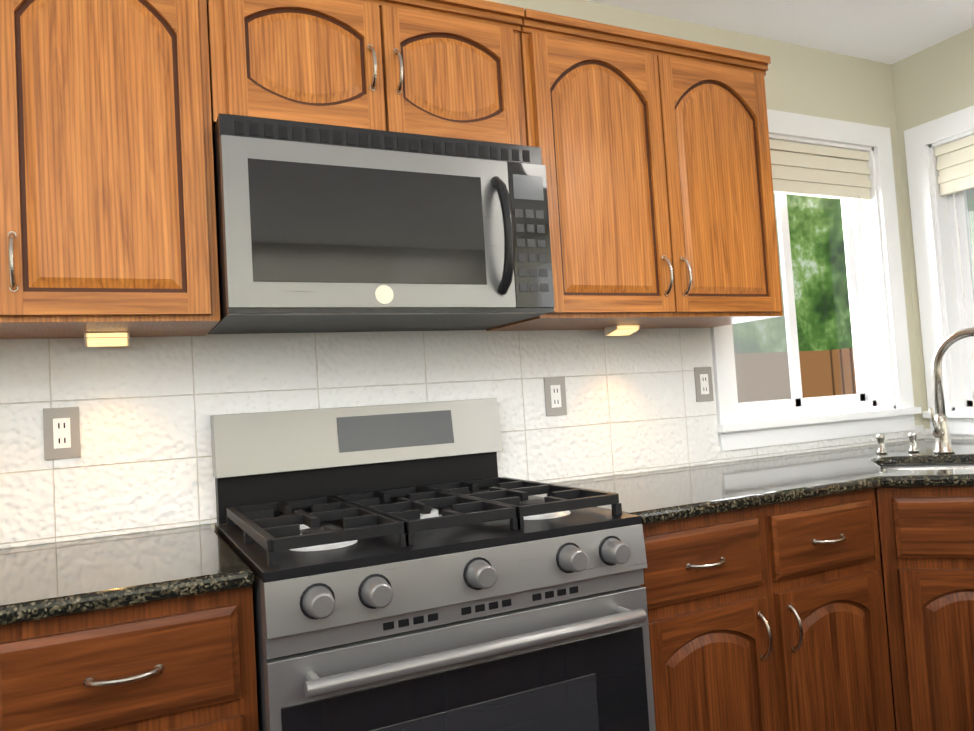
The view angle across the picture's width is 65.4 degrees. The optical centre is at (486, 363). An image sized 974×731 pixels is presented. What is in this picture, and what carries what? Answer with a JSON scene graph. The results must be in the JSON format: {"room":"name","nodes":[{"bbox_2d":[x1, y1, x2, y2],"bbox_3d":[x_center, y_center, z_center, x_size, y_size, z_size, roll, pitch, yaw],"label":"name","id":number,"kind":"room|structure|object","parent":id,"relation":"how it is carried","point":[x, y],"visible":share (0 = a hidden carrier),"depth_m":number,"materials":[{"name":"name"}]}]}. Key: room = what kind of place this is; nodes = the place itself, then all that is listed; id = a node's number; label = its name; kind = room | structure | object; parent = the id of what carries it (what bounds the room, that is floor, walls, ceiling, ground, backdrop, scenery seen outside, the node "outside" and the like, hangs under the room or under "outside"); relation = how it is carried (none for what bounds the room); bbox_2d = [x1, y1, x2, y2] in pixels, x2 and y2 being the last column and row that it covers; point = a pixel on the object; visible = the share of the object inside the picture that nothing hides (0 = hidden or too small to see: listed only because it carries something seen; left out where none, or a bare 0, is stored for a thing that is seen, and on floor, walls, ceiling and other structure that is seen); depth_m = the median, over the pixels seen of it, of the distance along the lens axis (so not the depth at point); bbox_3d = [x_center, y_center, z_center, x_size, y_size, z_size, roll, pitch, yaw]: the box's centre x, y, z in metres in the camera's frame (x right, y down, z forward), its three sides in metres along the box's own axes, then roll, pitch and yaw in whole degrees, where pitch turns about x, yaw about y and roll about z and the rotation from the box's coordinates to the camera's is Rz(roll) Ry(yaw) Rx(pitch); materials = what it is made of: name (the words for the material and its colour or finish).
{"room":"kitchen","nodes":[
{"label":"kitchen","id":0,"kind":"room"},
{"bbox_2d":[0,0,924,549],"bbox_3d":[-1.362,0.108,1.630,7.150,2.450,0.158,-2,-3,-26],"label":"wall","id":1,"kind":"structure","parent":0,"point":[148,406],"depth_m":2.09,"materials":[{"name":"white tile"}]},
{"bbox_2d":[43,407,80,459],"bbox_3d":[-0.967,0.159,1.726,0.072,0.116,0.008,-2,-3,-26],"label":"electrical outlet","id":2,"kind":"object","parent":1,"relation":"attached to","point":[61,427],"visible":1,"depth_m":1.72,"materials":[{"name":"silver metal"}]},
{"bbox_2d":[0,0,219,338],"bbox_3d":[-1.002,-0.464,1.559,0.801,0.797,0.372,-2,-3,-26],"label":"upper cabinet","id":3,"kind":"object","parent":1,"relation":"attached to","point":[107,208],"visible":1,"depth_m":1.51,"materials":[{"name":"brown wood"}]},
{"bbox_2d":[84,332,129,346],"bbox_3d":[-0.851,-0.053,1.701,0.090,0.026,0.060,-2,-3,-26],"label":"under-cabinet light","id":4,"kind":"object","parent":3,"relation":"attached to","point":[97,339],"visible":1,"depth_m":1.69,"materials":[{"name":"beige plastic"}]},
{"bbox_2d":[206,0,526,145],"bbox_3d":[-0.308,-0.704,1.915,0.766,0.369,0.372,-2,-3,-26],"label":"upper cabinet","id":5,"kind":"object","parent":1,"relation":"attached to","point":[447,68],"visible":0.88,"depth_m":1.77,"materials":[{"name":"brown wood"}]},
{"bbox_2d":[208,113,554,333],"bbox_3d":[-0.262,-0.308,1.851,0.762,0.415,0.474,-2,-3,-26],"label":"microwave","id":6,"kind":"object","parent":5,"relation":"attached to","point":[320,228],"visible":1,"depth_m":1.68,"materials":[{"name":"silver metal"}]},
{"bbox_2d":[544,377,566,415],"bbox_3d":[0.208,0.100,2.302,0.072,0.116,0.008,-2,-3,-26],"label":"electrical outlet","id":7,"kind":"object","parent":1,"relation":"attached to","point":[555,395],"visible":1,"depth_m":2.30,"materials":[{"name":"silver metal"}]},
{"bbox_2d":[486,9,782,330],"bbox_3d":[0.438,-0.518,2.264,0.856,0.797,0.372,-2,-3,-26],"label":"upper cabinet","id":8,"kind":"object","parent":1,"relation":"attached to","point":[655,155],"visible":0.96,"depth_m":2.11,"materials":[{"name":"brown wood"}]},
{"bbox_2d":[604,325,639,335],"bbox_3d":[0.414,-0.100,2.321,0.090,0.026,0.060,-2,-3,-26],"label":"under-cabinet light","id":9,"kind":"object","parent":8,"relation":"attached to","point":[618,330],"visible":1,"depth_m":2.31,"materials":[{"name":"beige plastic"}]},
{"bbox_2d":[694,367,713,401],"bbox_3d":[0.733,0.071,2.560,0.072,0.116,0.008,-2,-3,-26],"label":"electrical outlet","id":10,"kind":"object","parent":1,"relation":"attached to","point":[703,384],"visible":1,"depth_m":2.56,"materials":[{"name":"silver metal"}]},
{"bbox_2d":[710,105,973,450],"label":"window","id":11,"kind":"structure","parent":1,"relation":"in","point":[761,401],"depth_m":2.97,"materials":[{"name":"white"}]},
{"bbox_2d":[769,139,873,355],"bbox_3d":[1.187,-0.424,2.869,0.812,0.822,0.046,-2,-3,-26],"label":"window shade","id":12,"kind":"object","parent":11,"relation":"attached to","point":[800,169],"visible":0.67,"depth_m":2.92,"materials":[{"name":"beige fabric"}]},
{"bbox_2d":[934,135,973,297],"bbox_3d":[1.933,-0.307,2.586,0.176,1.143,0.802,-2,-3,-26],"label":"window shade","id":13,"kind":"object","parent":11,"relation":"attached to","point":[955,165],"visible":1,"depth_m":2.92,"materials":[{"name":"beige fabric"}]},
{"bbox_2d":[587,0,973,64],"bbox_3d":[-0.471,-1.325,-0.468,7.300,0.100,4.900,-2,-3,-26],"label":"ceiling","id":14,"kind":"structure","parent":0,"point":[891,32],"depth_m":2.71,"materials":[{"name":"white paint"}]},
{"bbox_2d":[891,27,973,464],"bbox_3d":[2.844,-0.179,0.974,0.158,2.450,4.750,-2,-3,-26],"label":"wall","id":15,"kind":"structure","parent":0,"point":[934,82],"depth_m":3.01,"materials":[{"name":"beige paint"}]},
{"bbox_3d":[-0.317,1.217,-0.590,7.300,0.100,4.900,-2,-3,-26],"label":"floor","id":16,"kind":"structure","parent":0,"visible":0},
{"bbox_2d":[0,586,258,730],"bbox_3d":[-0.857,0.854,1.360,0.798,0.875,0.652,-2,-3,-26],"label":"base cabinet","id":17,"kind":"object","parent":16,"relation":"on","point":[188,663],"visible":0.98,"depth_m":1.21,"materials":[{"name":"brown wood"}]},
{"bbox_2d":[0,525,253,625],"bbox_3d":[-0.886,0.399,1.394,0.790,0.030,0.637,-2,-3,-26],"label":"countertop","id":18,"kind":"structure","parent":17,"relation":"on","point":[41,582],"depth_m":1.32,"materials":[{"name":"black stone"}]},
{"bbox_2d":[210,398,655,730],"bbox_3d":[-0.141,0.661,1.677,0.766,1.145,0.753,-2,-3,-26],"label":"range","id":19,"kind":"object","parent":16,"relation":"on","point":[418,566],"visible":1,"depth_m":1.46,"materials":[{"name":"silver metal"}]},
{"bbox_2d":[640,488,894,730],"bbox_3d":[0.569,0.801,2.059,0.823,0.875,0.652,-2,-3,-26],"label":"base cabinet","id":20,"kind":"object","parent":16,"relation":"on","point":[772,617],"visible":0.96,"depth_m":1.81,"materials":[{"name":"brown wood"}]},
{"bbox_2d":[875,486,973,730],"bbox_3d":[1.433,0.746,1.998,0.704,0.875,0.354,-4,-3,19],"label":"base cabinet","id":21,"kind":"object","parent":16,"relation":"on","point":[926,539],"visible":0.81,"depth_m":1.96,"materials":[{"name":"brown wood"}]},
{"bbox_3d":[0.423,0.720,0.182,3.560,0.875,0.654,-2,-3,-26],"label":"base cabinet right leg","id":22,"kind":"object","parent":16,"relation":"on","visible":0},
{"bbox_2d":[532,447,973,524],"bbox_3d":[0.738,0.338,2.185,1.268,0.030,0.645,-2,-3,-26],"label":"countertop","id":23,"kind":"structure","parent":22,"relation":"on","point":[663,496],"depth_m":2.06,"materials":[{"name":"black stone"}]},
{"bbox_2d":[863,439,973,450],"bbox_3d":[1.488,0.310,2.538,0.270,0.030,0.649,-2,-3,-26],"label":"countertop","id":24,"kind":"structure","parent":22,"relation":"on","point":[923,445],"depth_m":2.73,"materials":[{"name":"black stone"}]},
{"bbox_2d":[876,439,973,486],"bbox_3d":[1.600,0.280,2.067,1.140,0.030,1.620,-2,-3,-26],"label":"countertop","id":25,"kind":"structure","parent":22,"relation":"on","point":[951,477],"depth_m":1.97,"materials":[{"name":"black stone"}]},
{"bbox_2d":[876,433,919,453],"bbox_3d":[1.385,0.268,2.550,0.114,0.064,0.109,-2,-3,-26],"label":"soap dispenser","id":26,"kind":"object","parent":25,"relation":"on","point":[880,438],"visible":1,"depth_m":2.55,"materials":[{"name":"silver metal"}]},
{"bbox_2d":[883,464,973,469],"bbox_3d":[1.470,0.410,2.180,0.630,0.198,0.430,-4,-3,19],"label":"sink bowl","id":27,"kind":"object","parent":25,"relation":"attached to","point":[939,467],"visible":0.08,"depth_m":2.42,"materials":[{"name":"silver metal"}]},
{"bbox_2d":[929,327,973,453],"bbox_3d":[1.515,0.085,2.368,0.161,0.396,0.280,-2,-3,-26],"label":"faucet","id":28,"kind":"object","parent":25,"relation":"on","point":[941,434],"visible":1,"depth_m":2.45,"materials":[{"name":"silver metal"}]},
{"label":"outside","id":29,"kind":"structure","parent":0,"visible":0},
{"bbox_2d":[786,194,829,397],"bbox_3d":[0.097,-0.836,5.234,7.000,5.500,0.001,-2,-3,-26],"label":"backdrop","id":30,"kind":"structure","parent":29,"point":[812,375],"depth_m":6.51,"materials":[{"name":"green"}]},
{"bbox_2d":[813,197,856,395],"bbox_3d":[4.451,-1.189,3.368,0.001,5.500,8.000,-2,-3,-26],"label":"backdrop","id":31,"kind":"structure","parent":29,"point":[823,207],"depth_m":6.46,"materials":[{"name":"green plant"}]}
]}

